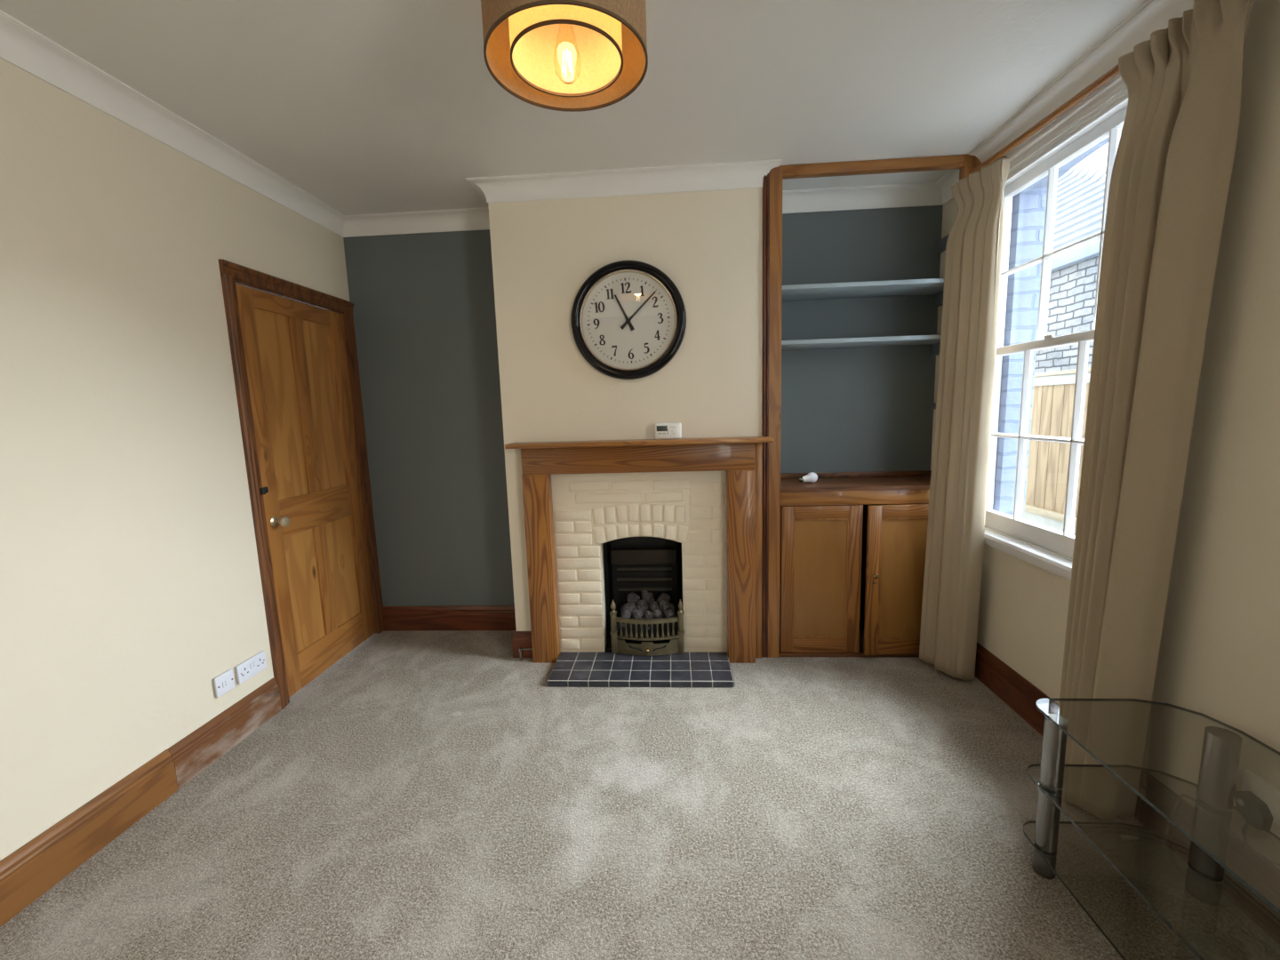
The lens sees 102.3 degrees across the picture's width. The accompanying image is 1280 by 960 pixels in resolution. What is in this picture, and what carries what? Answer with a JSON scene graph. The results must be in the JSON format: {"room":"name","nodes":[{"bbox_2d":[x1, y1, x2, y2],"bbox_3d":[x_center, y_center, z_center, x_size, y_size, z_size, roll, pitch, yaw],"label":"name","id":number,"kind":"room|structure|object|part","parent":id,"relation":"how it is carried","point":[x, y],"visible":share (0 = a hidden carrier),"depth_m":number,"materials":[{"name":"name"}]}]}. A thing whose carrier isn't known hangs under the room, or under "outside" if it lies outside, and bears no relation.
{"room":"living room","nodes":[
{"label":"living room","id":0,"kind":"room"},
{"bbox_2d":[0,57,349,860],"bbox_3d":[-1.897,0.017,1.097,0.120,2.512,4.234,-1,8,4],"label":"wall","id":1,"kind":"structure","parent":0,"point":[131,580],"depth_m":1.76,"materials":[{"name":"beige paint"}]},
{"bbox_2d":[0,677,281,927],"bbox_3d":[-1.819,1.239,0.802,0.021,0.166,3.328,-1,8,4],"label":"baseboard","id":2,"kind":"structure","parent":1,"relation":"attached to","point":[31,870],"depth_m":1.74,"materials":[{"name":"brown wood"}]},
{"bbox_2d":[212,668,235,697],"bbox_3d":[-1.740,0.850,2.158,0.020,0.086,0.087,-1,8,4],"label":"wall socket","id":3,"kind":"object","parent":1,"relation":"attached to","point":[222,684],"visible":1,"depth_m":2.15,"materials":[{"name":"grey plastic"}]},
{"bbox_2d":[234,650,266,684],"bbox_3d":[-1.732,0.834,2.298,0.020,0.084,0.154,-1,8,4],"label":"double socket","id":4,"kind":"object","parent":1,"relation":"attached to","point":[257,663],"visible":1,"depth_m":2.28,"materials":[{"name":"grey plastic"}]},
{"bbox_2d":[218,258,383,709],"bbox_3d":[-1.748,0.018,2.771,0.163,2.051,0.903,-1,8,4],"label":"door","id":5,"kind":"structure","parent":1,"relation":"in","point":[295,361],"depth_m":2.68,"materials":[{"name":"brown wood"}]},
{"bbox_3d":[-1.717,0.199,2.465,0.069,0.052,0.052,-1,8,4],"label":"knob","id":6,"kind":"part","parent":5,"relation":"part of","materials":[{"name":"gold metal"}]},
{"bbox_3d":[-1.778,-0.362,2.549,0.016,0.906,0.220,-1,8,4],"label":"panel","id":7,"kind":"part","parent":5,"relation":"part of","materials":[{"name":"brown wood"}]},
{"bbox_3d":[-1.781,-0.875,2.643,0.036,0.085,0.544,-1,8,4],"label":"rail","id":8,"kind":"part","parent":5,"relation":"part of","materials":[{"name":"brown wood"}]},
{"bbox_3d":[-1.750,0.568,2.675,0.016,0.603,0.220,-1,8,4],"label":"panel","id":9,"kind":"part","parent":5,"relation":"part of","materials":[{"name":"brown wood"}]},
{"bbox_3d":[-1.750,0.156,2.783,0.036,0.184,0.544,-1,8,4],"label":"rail","id":10,"kind":"part","parent":5,"relation":"part of","materials":[{"name":"brown wood"}]},
{"bbox_3d":[-1.759,-0.405,2.864,0.016,0.906,0.232,-1,8,4],"label":"panel","id":11,"kind":"part","parent":5,"relation":"part of","materials":[{"name":"brown wood"}]},
{"bbox_3d":[-1.726,0.935,2.888,0.036,0.183,0.544,-1,8,4],"label":"rail","id":12,"kind":"part","parent":5,"relation":"part of","materials":[{"name":"brown wood"}]},
{"bbox_3d":[-1.730,0.524,2.990,0.016,0.603,0.232,-1,8,4],"label":"panel","id":13,"kind":"part","parent":5,"relation":"part of","materials":[{"name":"brown wood"}]},
{"bbox_2d":[0,0,1193,237],"bbox_3d":[-0.176,-1.220,0.821,3.403,0.091,4.234,-1,8,4],"label":"crown molding","id":14,"kind":"structure","parent":1,"relation":"attached to","point":[21,46],"depth_m":2.44,"materials":[{"name":"white paint"}]},
{"bbox_2d":[0,0,1147,215],"bbox_3d":[-0.169,-1.305,0.809,3.623,0.080,4.434,-1,8,4],"label":"ceiling","id":15,"kind":"structure","parent":0,"point":[364,107],"depth_m":1.81,"materials":[{"name":"white paint"}]},
{"bbox_2d":[480,0,647,111],"bbox_3d":[-0.181,-1.146,1.236,0.391,0.347,0.391,-1,8,4],"label":"pendant lamp","id":16,"kind":"object","parent":15,"relation":"hanging from","point":[559,55],"visible":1,"depth_m":1.33,"materials":[{"name":"brown fabric"}]},
{"bbox_3d":[-0.179,-1.109,1.241,0.268,0.192,0.268,-1,8,4],"label":"lamp shade","id":17,"kind":"part","parent":16,"relation":"part of","materials":[{"name":"yellow fabric"}]},
{"bbox_3d":[-0.178,-1.046,1.250,0.064,0.146,0.064,-1,8,4],"label":"bulb","id":18,"kind":"part","parent":16,"relation":"part of","materials":[{"name":"clear glass"}]},
{"bbox_2d":[488,187,762,652],"bbox_3d":[-0.038,-0.283,2.894,1.368,2.512,0.373,-1,8,4],"label":"wall","id":19,"kind":"structure","parent":0,"point":[709,243],"depth_m":2.68,"materials":[{"name":"beige paint"}]},
{"bbox_2d":[512,629,532,657],"bbox_3d":[-0.645,0.902,3.087,0.122,0.150,0.387,-1,8,4],"label":"baseboard","id":20,"kind":"structure","parent":19,"relation":"attached to","point":[523,639],"depth_m":2.90,"materials":[{"name":"red wood"}]},
{"bbox_2d":[570,260,686,379],"bbox_3d":[-0.060,-0.809,2.619,0.589,0.589,0.040,-1,8,4],"label":"wall clock","id":21,"kind":"object","parent":19,"relation":"attached to","point":[628,319],"visible":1,"depth_m":2.63,"materials":[{"name":"black"}]},
{"bbox_2d":[582,272,674,368],"bbox_3d":[-0.059,-0.812,2.636,0.481,0.481,0.006,-1,8,4],"label":"clock face","id":22,"kind":"object","parent":21,"relation":"on","point":[628,317],"depth_m":2.63,"materials":[{"name":"paper"}]},
{"bbox_2d":[0,629,1279,959],"bbox_3d":[-0.141,1.252,1.169,3.523,0.060,4.254,-1,8,4],"label":"floor","id":23,"kind":"structure","parent":0,"point":[429,795],"depth_m":1.65,"materials":[{"name":"carpet"}]},
{"bbox_2d":[518,647,532,660],"bbox_3d":[-0.633,0.968,2.870,0.086,0.076,0.033,-1,8,4],"label":"tap","id":24,"kind":"object","parent":23,"relation":"on","point":[520,649],"visible":0.95,"depth_m":2.87,"materials":[{"name":"metal"}]},
{"bbox_2d":[504,435,773,663],"bbox_3d":[0.007,0.396,2.722,1.339,1.211,0.157,-1,8,4],"label":"fireplace surround","id":25,"kind":"object","parent":23,"relation":"on","point":[741,457],"visible":0.93,"depth_m":2.69,"materials":[{"name":"brown wood"}]},
{"bbox_3d":[-0.534,0.485,2.808,0.138,1.043,0.077,-1,8,4],"label":"post","id":26,"kind":"part","parent":25,"relation":"part of","materials":[{"name":"brown wood"}]},
{"bbox_2d":[504,435,773,448],"bbox_3d":[-0.011,-0.193,2.642,1.339,0.023,0.157,-1,8,4],"label":"mantel shelf","id":27,"kind":"object","parent":25,"relation":"attached to","point":[732,441],"depth_m":2.59,"materials":[{"name":"brown wood"}]},
{"bbox_2d":[654,422,681,439],"bbox_3d":[0.142,-0.249,2.622,0.139,0.084,0.033,-1,8,4],"label":"thermostat","id":28,"kind":"object","parent":25,"relation":"on","point":[668,430],"visible":1,"depth_m":2.61,"materials":[{"name":"white plastic"}]},
{"bbox_3d":[0.536,0.462,2.739,0.142,1.043,0.077,-1,8,4],"label":"post","id":29,"kind":"part","parent":25,"relation":"part of","materials":[{"name":"brown wood"}]},
{"bbox_2d":[547,652,734,687],"bbox_3d":[0.008,0.991,2.709,0.932,0.036,0.310,-1,8,4],"label":"hearth","id":30,"kind":"object","parent":23,"relation":"on","point":[570,669],"visible":0.98,"depth_m":2.65,"materials":[{"name":"tile"}]},
{"bbox_2d":[620,603,626,615],"bbox_3d":[-0.075,0.760,3.021,0.087,0.082,0.076,0,8,11],"label":"coal","id":31,"kind":"object","parent":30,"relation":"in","point":[623,605],"visible":0.16,"depth_m":3.01,"materials":[{"name":"black stone"}]},
{"bbox_2d":[609,536,684,655],"bbox_3d":[0.036,0.648,2.929,0.418,0.586,0.368,-1,8,4],"label":"grate","id":32,"kind":"object","parent":30,"relation":"on","point":[638,564],"visible":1,"depth_m":3.00,"materials":[{"name":"metal"}]},
{"bbox_3d":[-0.142,0.840,2.842,0.038,0.236,0.038,-1,8,4],"label":"grate post","id":33,"kind":"part","parent":32,"relation":"part of","materials":[{"name":"gold metal"}]},
{"bbox_3d":[0.037,0.762,2.798,0.335,0.020,0.054,-1,8,4],"label":"rail","id":34,"kind":"part","parent":32,"relation":"part of","materials":[{"name":"gold metal"}]},
{"bbox_3d":[0.040,0.859,2.812,0.335,0.012,0.052,-1,8,4],"label":"rail","id":35,"kind":"part","parent":32,"relation":"part of","materials":[{"name":"gold metal"}]},
{"bbox_3d":[0.041,0.912,2.817,0.335,0.080,0.044,-1,8,4],"label":"ash panel","id":36,"kind":"part","parent":32,"relation":"part of","materials":[{"name":"gold metal"}]},
{"bbox_3d":[0.224,0.832,2.819,0.038,0.236,0.038,-1,8,4],"label":"grate post","id":37,"kind":"part","parent":32,"relation":"part of","materials":[{"name":"gold metal"}]},
{"bbox_2d":[644,610,653,618],"bbox_3d":[0.048,0.763,2.893,0.053,0.065,0.051,3,9,31],"label":"coal","id":38,"kind":"object","parent":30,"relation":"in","point":[648,614],"visible":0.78,"depth_m":2.88,"materials":[{"name":"grey stone"}]},
{"bbox_2d":[668,601,675,614],"bbox_3d":[0.167,0.751,3.004,0.083,0.090,0.094,-2,8,1],"label":"coal","id":39,"kind":"object","parent":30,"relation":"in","point":[672,605],"visible":0.32,"depth_m":2.98,"materials":[{"name":"black stone"}]},
{"bbox_2d":[656,592,670,605],"bbox_3d":[0.131,0.702,3.003,0.074,0.091,0.087,4,9,35],"label":"coal","id":40,"kind":"object","parent":39,"relation":"on","point":[664,596],"visible":0.7,"depth_m":2.98,"materials":[{"name":"grey stone"}]},
{"bbox_2d":[779,470,931,656],"bbox_3d":[1.181,0.461,2.888,1.029,0.966,0.436,-1,8,4],"label":"base cabinet","id":41,"kind":"object","parent":23,"relation":"on","point":[853,544],"visible":0.74,"depth_m":2.74,"materials":[{"name":"brown wood"}]},
{"bbox_3d":[0.966,0.530,2.764,0.282,0.660,0.008,-1,8,4],"label":"door panel","id":42,"kind":"part","parent":41,"relation":"part of","materials":[{"name":"brown wood"}]},
{"bbox_3d":[0.966,0.536,2.764,0.418,0.812,0.022,-1,8,4],"label":"cupboard door","id":43,"kind":"part","parent":41,"relation":"part of","materials":[{"name":"brown wood"}]},
{"bbox_3d":[1.159,0.088,2.697,0.845,0.074,0.044,-1,8,4],"label":"rail","id":44,"kind":"part","parent":41,"relation":"part of","materials":[{"name":"brown wood"}]},
{"bbox_2d":[780,475,930,492],"bbox_3d":[1.169,0.019,2.851,1.029,0.019,0.388,-1,8,4],"label":"countertop","id":45,"kind":"structure","parent":41,"relation":"on","point":[915,482],"depth_m":2.76,"materials":[{"name":"brown wood"}]},
{"bbox_2d":[798,472,817,482],"bbox_3d":[0.927,-0.013,2.847,0.107,0.060,0.060,-1,8,4],"label":"light bulb","id":46,"kind":"object","parent":45,"relation":"on","point":[811,477],"visible":1,"depth_m":2.82,"materials":[{"name":"glass"}]},
{"bbox_3d":[0.948,-0.013,2.845,0.064,0.060,0.060,-1,8,4],"label":"globe","id":47,"kind":"part","parent":46,"relation":"part of","materials":[{"name":"white glass"}]},
{"bbox_3d":[1.227,0.500,2.687,0.028,0.028,0.032,-1,8,4],"label":"knob","id":48,"kind":"part","parent":41,"relation":"part of","materials":[{"name":"gold metal"}]},
{"bbox_3d":[1.394,0.529,2.721,0.402,0.812,0.053,-1,8,4],"label":"cupboard door","id":49,"kind":"part","parent":41,"relation":"part of","materials":[{"name":"brown wood"}]},
{"bbox_3d":[1.394,0.523,2.721,0.266,0.660,0.008,-2,8,-1],"label":"door panel","id":50,"kind":"part","parent":41,"relation":"part of","materials":[{"name":"brown wood"}]},
{"bbox_2d":[761,154,981,657],"bbox_3d":[1.145,-0.284,2.646,1.022,2.510,0.047,-1,8,4],"label":"surround","id":51,"kind":"object","parent":23,"relation":"on","point":[772,182],"visible":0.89,"depth_m":2.59,"materials":[{"name":"brown wood"}]},
{"bbox_3d":[0.650,-0.257,2.680,0.030,2.476,0.047,-1,8,4],"label":"bead moulding","id":52,"kind":"part","parent":51,"relation":"part of","materials":[{"name":"red wood"}]},
{"bbox_3d":[0.695,-0.274,2.675,0.060,2.510,0.046,-1,8,4],"label":"post","id":53,"kind":"part","parent":51,"relation":"part of","materials":[{"name":"brown wood"}]},
{"bbox_3d":[1.613,-0.294,2.616,0.084,2.510,0.046,-1,8,4],"label":"post","id":54,"kind":"part","parent":51,"relation":"part of","materials":[{"name":"brown wood"}]},
{"bbox_2d":[1023,698,1279,959],"bbox_3d":[1.321,0.969,0.906,0.462,0.485,1.290,-1,8,4],"label":"tv stand","id":55,"kind":"object","parent":23,"relation":"on","point":[1214,806],"visible":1,"depth_m":1.38,"materials":[{"name":"clear glass"}]},
{"bbox_3d":[1.166,0.895,1.467,0.052,0.464,0.052,-1,8,4],"label":"leg","id":56,"kind":"part","parent":55,"relation":"part of","materials":[{"name":"metal"}]},
{"bbox_2d":[1023,820,1279,959],"bbox_3d":[1.326,1.129,0.928,0.462,0.008,1.290,-1,8,4],"label":"glass shelf","id":57,"kind":"object","parent":55,"relation":"attached to","point":[1211,877],"depth_m":1.41,"materials":[{"name":"grey"}]},
{"bbox_3d":[1.537,0.895,1.384,0.066,0.464,0.066,-1,8,4],"label":"leg","id":58,"kind":"part","parent":55,"relation":"part of","materials":[{"name":"metal"}]},
{"bbox_2d":[1120,793,1279,866],"bbox_3d":[1.528,1.050,1.276,0.116,0.215,0.626,-1,8,4],"label":"cable","id":59,"kind":"object","parent":23,"relation":"on","point":[1124,837],"visible":0.79,"depth_m":1.54,"materials":[{"name":"grey plastic"}]},
{"bbox_2d":[343,205,943,606],"bbox_3d":[-0.008,-0.315,3.127,3.643,2.512,0.100,-1,8,4],"label":"wall","id":60,"kind":"structure","parent":0,"point":[424,314],"depth_m":3.04,"materials":[{"name":"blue paint"}]},
{"bbox_2d":[383,605,516,631],"bbox_3d":[-1.174,0.885,3.302,0.962,0.158,0.021,-1,8,4],"label":"baseboard","id":61,"kind":"structure","parent":60,"relation":"attached to","point":[448,617],"depth_m":3.30,"materials":[{"name":"red wood"}]},
{"bbox_2d":[781,334,940,350],"bbox_3d":[1.150,-0.750,2.818,1.029,0.022,0.248,-1,8,4],"label":"shelf","id":62,"kind":"object","parent":60,"relation":"attached to","point":[916,340],"visible":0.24,"depth_m":2.72,"materials":[{"name":"grey paint"}]},
{"bbox_2d":[781,278,943,301],"bbox_3d":[1.141,-1.014,2.758,1.029,0.022,0.295,-1,8,4],"label":"shelf","id":63,"kind":"object","parent":60,"relation":"attached to","point":[929,286],"visible":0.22,"depth_m":2.69,"materials":[{"name":"grey paint"}]},
{"bbox_2d":[992,128,1122,519],"bbox_3d":[1.803,-0.556,1.936,0.122,3.200,6.800,-1,8,4],"label":"wall","id":64,"kind":"structure","parent":0,"point":[1028,207],"depth_m":2.46,"materials":[{"name":"paint"}]},
{"bbox_2d":[930,0,1279,869],"bbox_3d":[1.620,-0.059,0.870,0.125,2.512,4.234,-1,8,4],"label":"wall","id":65,"kind":"structure","parent":0,"point":[1219,658],"depth_m":1.39,"materials":[{"name":"beige paint"}]},
{"bbox_2d":[929,403,935,408],"bbox_3d":[1.663,-0.404,2.817,0.023,0.034,0.282,-1,8,4],"label":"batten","id":66,"kind":"object","parent":65,"relation":"attached to","point":[932,405],"visible":0.29,"depth_m":2.92,"materials":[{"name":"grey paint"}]},
{"bbox_2d":[931,342,940,355],"bbox_3d":[1.655,-0.719,2.799,0.023,0.063,0.232,-1,8,4],"label":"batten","id":67,"kind":"object","parent":65,"relation":"attached to","point":[935,351],"visible":0.29,"depth_m":2.87,"materials":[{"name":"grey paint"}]},
{"bbox_2d":[934,291,943,306],"bbox_3d":[1.645,-0.981,2.738,0.023,0.066,0.282,-1,8,4],"label":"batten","id":68,"kind":"object","parent":65,"relation":"attached to","point":[939,297],"visible":0.29,"depth_m":2.83,"materials":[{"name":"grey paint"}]},
{"bbox_2d":[936,233,949,253],"bbox_3d":[1.637,-1.261,2.700,0.023,0.062,0.282,-1,8,4],"label":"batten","id":69,"kind":"object","parent":65,"relation":"attached to","point":[941,244],"visible":0.29,"depth_m":2.79,"materials":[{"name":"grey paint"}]},
{"bbox_2d":[984,73,1127,580],"bbox_3d":[1.658,-0.519,2.046,0.174,1.726,1.100,-1,8,4],"label":"window","id":70,"kind":"structure","parent":65,"relation":"in","point":[1100,116],"depth_m":2.10,"materials":[{"name":"white wood"}]},
{"bbox_3d":[1.631,0.310,2.146,0.072,0.058,1.028,-1,8,4],"label":"sill","id":71,"kind":"part","parent":70,"relation":"part of","materials":[{"name":"white wood"}]},
{"bbox_3d":[1.669,-0.149,2.114,0.038,0.847,0.952,-1,8,4],"label":"sash","id":72,"kind":"part","parent":70,"relation":"part of","materials":[{"name":"white wood"}]},
{"bbox_3d":[1.691,-0.916,2.007,0.038,0.765,0.952,-1,8,4],"label":"sash","id":73,"kind":"part","parent":70,"relation":"part of","materials":[{"name":"white wood"}]},
{"bbox_3d":[1.612,-0.531,2.048,0.022,1.701,1.100,-1,8,4],"label":"architrave","id":74,"kind":"part","parent":70,"relation":"part of","materials":[{"name":"white wood"}]},
{"bbox_2d":[971,27,1167,173],"bbox_3d":[1.537,-1.292,1.546,0.072,0.105,1.796,-1,8,4],"label":"pole","id":75,"kind":"object","parent":65,"relation":"attached to","point":[1113,72],"visible":0.38,"depth_m":1.91,"materials":[{"name":"brown wood"}]},
{"bbox_2d":[919,157,1009,680],"bbox_3d":[1.528,-0.196,2.438,0.132,2.360,0.267,-4,8,-18],"label":"curtain","id":76,"kind":"object","parent":75,"relation":"hanging from","point":[957,501],"visible":1,"depth_m":2.41,"materials":[{"name":"fabric"}]},
{"bbox_2d":[1057,0,1253,819],"bbox_3d":[1.475,-0.077,1.544,0.147,2.356,0.351,-1,8,4],"label":"curtain","id":77,"kind":"object","parent":75,"relation":"hanging from","point":[1172,167],"visible":0.97,"depth_m":1.49,"materials":[{"name":"fabric"}]},
{"bbox_2d":[974,641,1279,944],"bbox_3d":[1.570,1.132,0.838,0.021,0.164,3.840,-1,8,4],"label":"baseboard","id":78,"kind":"structure","parent":65,"relation":"attached to","point":[1020,694],"depth_m":1.57,"materials":[{"name":"red wood"}]},
{"bbox_2d":[1241,769,1279,825],"bbox_3d":[1.597,0.816,1.296,0.012,0.086,0.145,-1,8,4],"label":"wall socket","id":79,"kind":"object","parent":65,"relation":"attached to","point":[1269,794],"visible":0.63,"depth_m":1.31,"materials":[{"name":"white plastic"}]},
{"bbox_2d":[1234,791,1279,873],"bbox_3d":[1.572,0.901,1.232,0.034,0.144,0.284,-1,8,4],"label":"plug","id":80,"kind":"object","parent":79,"relation":"in","point":[1255,812],"visible":1,"depth_m":1.32,"materials":[{"name":"black plastic"}]},
{"label":"coal","id":81,"kind":"object","parent":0,"visible":0},
{"bbox_2d":[620,609,631,618],"bbox_3d":[-0.081,0.757,2.887,0.062,0.056,0.058,5,10,42],"label":"coal","id":82,"kind":"object","parent":81,"relation":"on","point":[626,613],"visible":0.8,"depth_m":2.88,"materials":[{"name":"grey stone"}]},
{"bbox_3d":[-0.011,0.795,2.885,0.061,0.075,0.052,3,8,3],"label":"coal","id":83,"kind":"object","parent":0,"visible":0},
{"bbox_2d":[632,609,642,618],"bbox_3d":[-0.013,0.761,2.900,0.058,0.055,0.064,-7,9,-33],"label":"coal","id":84,"kind":"object","parent":83,"relation":"on","point":[637,613],"visible":0.88,"depth_m":2.88,"materials":[{"name":"grey stone"}]},
{"label":"coal","id":85,"kind":"object","parent":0,"visible":0},
{"bbox_2d":[652,609,661,618],"bbox_3d":[0.098,0.755,2.891,0.058,0.059,0.048,-8,10,-40],"label":"coal","id":86,"kind":"object","parent":85,"relation":"on","point":[656,613],"visible":0.89,"depth_m":2.88,"materials":[{"name":"grey stone"}]},
{"label":"coal","id":87,"kind":"object","parent":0,"visible":0},
{"bbox_2d":[659,600,671,613],"bbox_3d":[0.142,0.729,2.944,0.066,0.087,0.069,1,8,22],"label":"coal","id":88,"kind":"object","parent":87,"relation":"on","point":[664,605],"visible":0.8,"depth_m":2.93,"materials":[{"name":"grey stone"}]},
{"bbox_2d":[664,608,674,617],"bbox_3d":[0.165,0.753,2.891,0.053,0.055,0.061,-3,8,-9],"label":"coal","id":89,"kind":"object","parent":87,"relation":"on","point":[669,612],"visible":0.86,"depth_m":2.87,"materials":[{"name":"grey stone"}]},
{"bbox_3d":[-0.078,0.792,2.938,0.054,0.063,0.067,-8,10,5],"label":"coal","id":90,"kind":"object","parent":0,"visible":0},
{"bbox_2d":[623,601,637,614],"bbox_3d":[-0.059,0.745,2.957,0.091,0.086,0.086,-8,10,-37],"label":"coal","id":91,"kind":"object","parent":90,"relation":"on","point":[630,606],"visible":0.71,"depth_m":2.93,"materials":[{"name":"grey stone"}]},
{"label":"coal","id":92,"kind":"object","parent":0,"visible":0},
{"bbox_2d":[636,600,647,611],"bbox_3d":[0.014,0.724,2.955,0.069,0.078,0.070,4,9,35],"label":"coal","id":93,"kind":"object","parent":92,"relation":"on","point":[642,604],"visible":0.91,"depth_m":2.94,"materials":[{"name":"grey stone"}]},
{"bbox_3d":[0.077,0.779,2.941,0.068,0.058,0.077,9,-14,-10],"label":"coal","id":94,"kind":"object","parent":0,"visible":0},
{"bbox_2d":[648,601,660,611],"bbox_3d":[0.083,0.736,2.961,0.076,0.082,0.056,2,9,28],"label":"coal","id":95,"kind":"object","parent":94,"relation":"on","point":[652,605],"visible":0.73,"depth_m":2.94,"materials":[{"name":"grey stone"}]},
{"label":"coal","id":96,"kind":"object","parent":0,"visible":0},
{"bbox_2d":[626,592,639,604],"bbox_3d":[-0.038,0.699,3.006,0.082,0.085,0.075,-3,8,-8],"label":"coal","id":97,"kind":"object","parent":96,"relation":"on","point":[632,597],"visible":0.69,"depth_m":2.98,"materials":[{"name":"grey stone"}]},
{"bbox_3d":[0.044,0.760,3.007,0.094,0.085,0.077,-7,-35,-49],"label":"coal","id":98,"kind":"object","parent":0,"visible":0},
{"bbox_2d":[646,592,654,604],"bbox_3d":[0.044,0.698,3.010,0.069,0.079,0.076,-6,9,-30],"label":"coal","id":99,"kind":"object","parent":98,"relation":"on","point":[648,602],"visible":0.43,"depth_m":2.99,"materials":[{"name":"black stone"}]},
{"bbox_2d":[641,590,651,600],"bbox_3d":[0.036,0.670,2.981,0.058,0.073,0.047,1,8,21],"label":"coal","id":100,"kind":"object","parent":99,"relation":"on","point":[646,596],"visible":1,"depth_m":2.96,"materials":[{"name":"grey stone"}]},
{"label":"outside","id":101,"kind":"structure","parent":0,"visible":0},
{"bbox_3d":[8.265,0.301,6.612,12.371,0.100,22.000,-1,8,4],"label":"ground","id":102,"kind":"structure","parent":101,"visible":0},
{"bbox_2d":[1024,368,1090,535],"bbox_3d":[3.821,-0.284,5.541,0.155,1.612,9.700,-1,8,4],"label":"fence","id":103,"kind":"object","parent":102,"relation":"on","point":[1053,393],"visible":0.06,"depth_m":4.66,"materials":[{"name":"wood"}]},
{"bbox_3d":[3.781,0.184,5.608,0.045,0.060,9.700,-1,8,4],"label":"rail","id":104,"kind":"part","parent":103,"relation":"part of","materials":[{"name":"beige wood"}]},
{"bbox_3d":[3.764,-1.007,5.445,0.055,0.083,9.700,-1,8,4],"label":"rail","id":105,"kind":"part","parent":103,"relation":"part of","materials":[{"name":"beige wood"}]},
{"bbox_3d":[3.763,-1.066,5.437,0.085,0.032,9.700,-1,8,4],"label":"cap rail","id":106,"kind":"part","parent":103,"relation":"part of","materials":[{"name":"beige wood"}]},
{"bbox_2d":[1034,164,1105,373],"bbox_3d":[7.933,-3.159,10.303,4.160,5.782,10.200,-1,8,4],"label":"neighbouring house","id":107,"kind":"structure","parent":102,"relation":"on","point":[1079,196],"depth_m":7.12,"materials":[{"name":"brick"}]}
]}

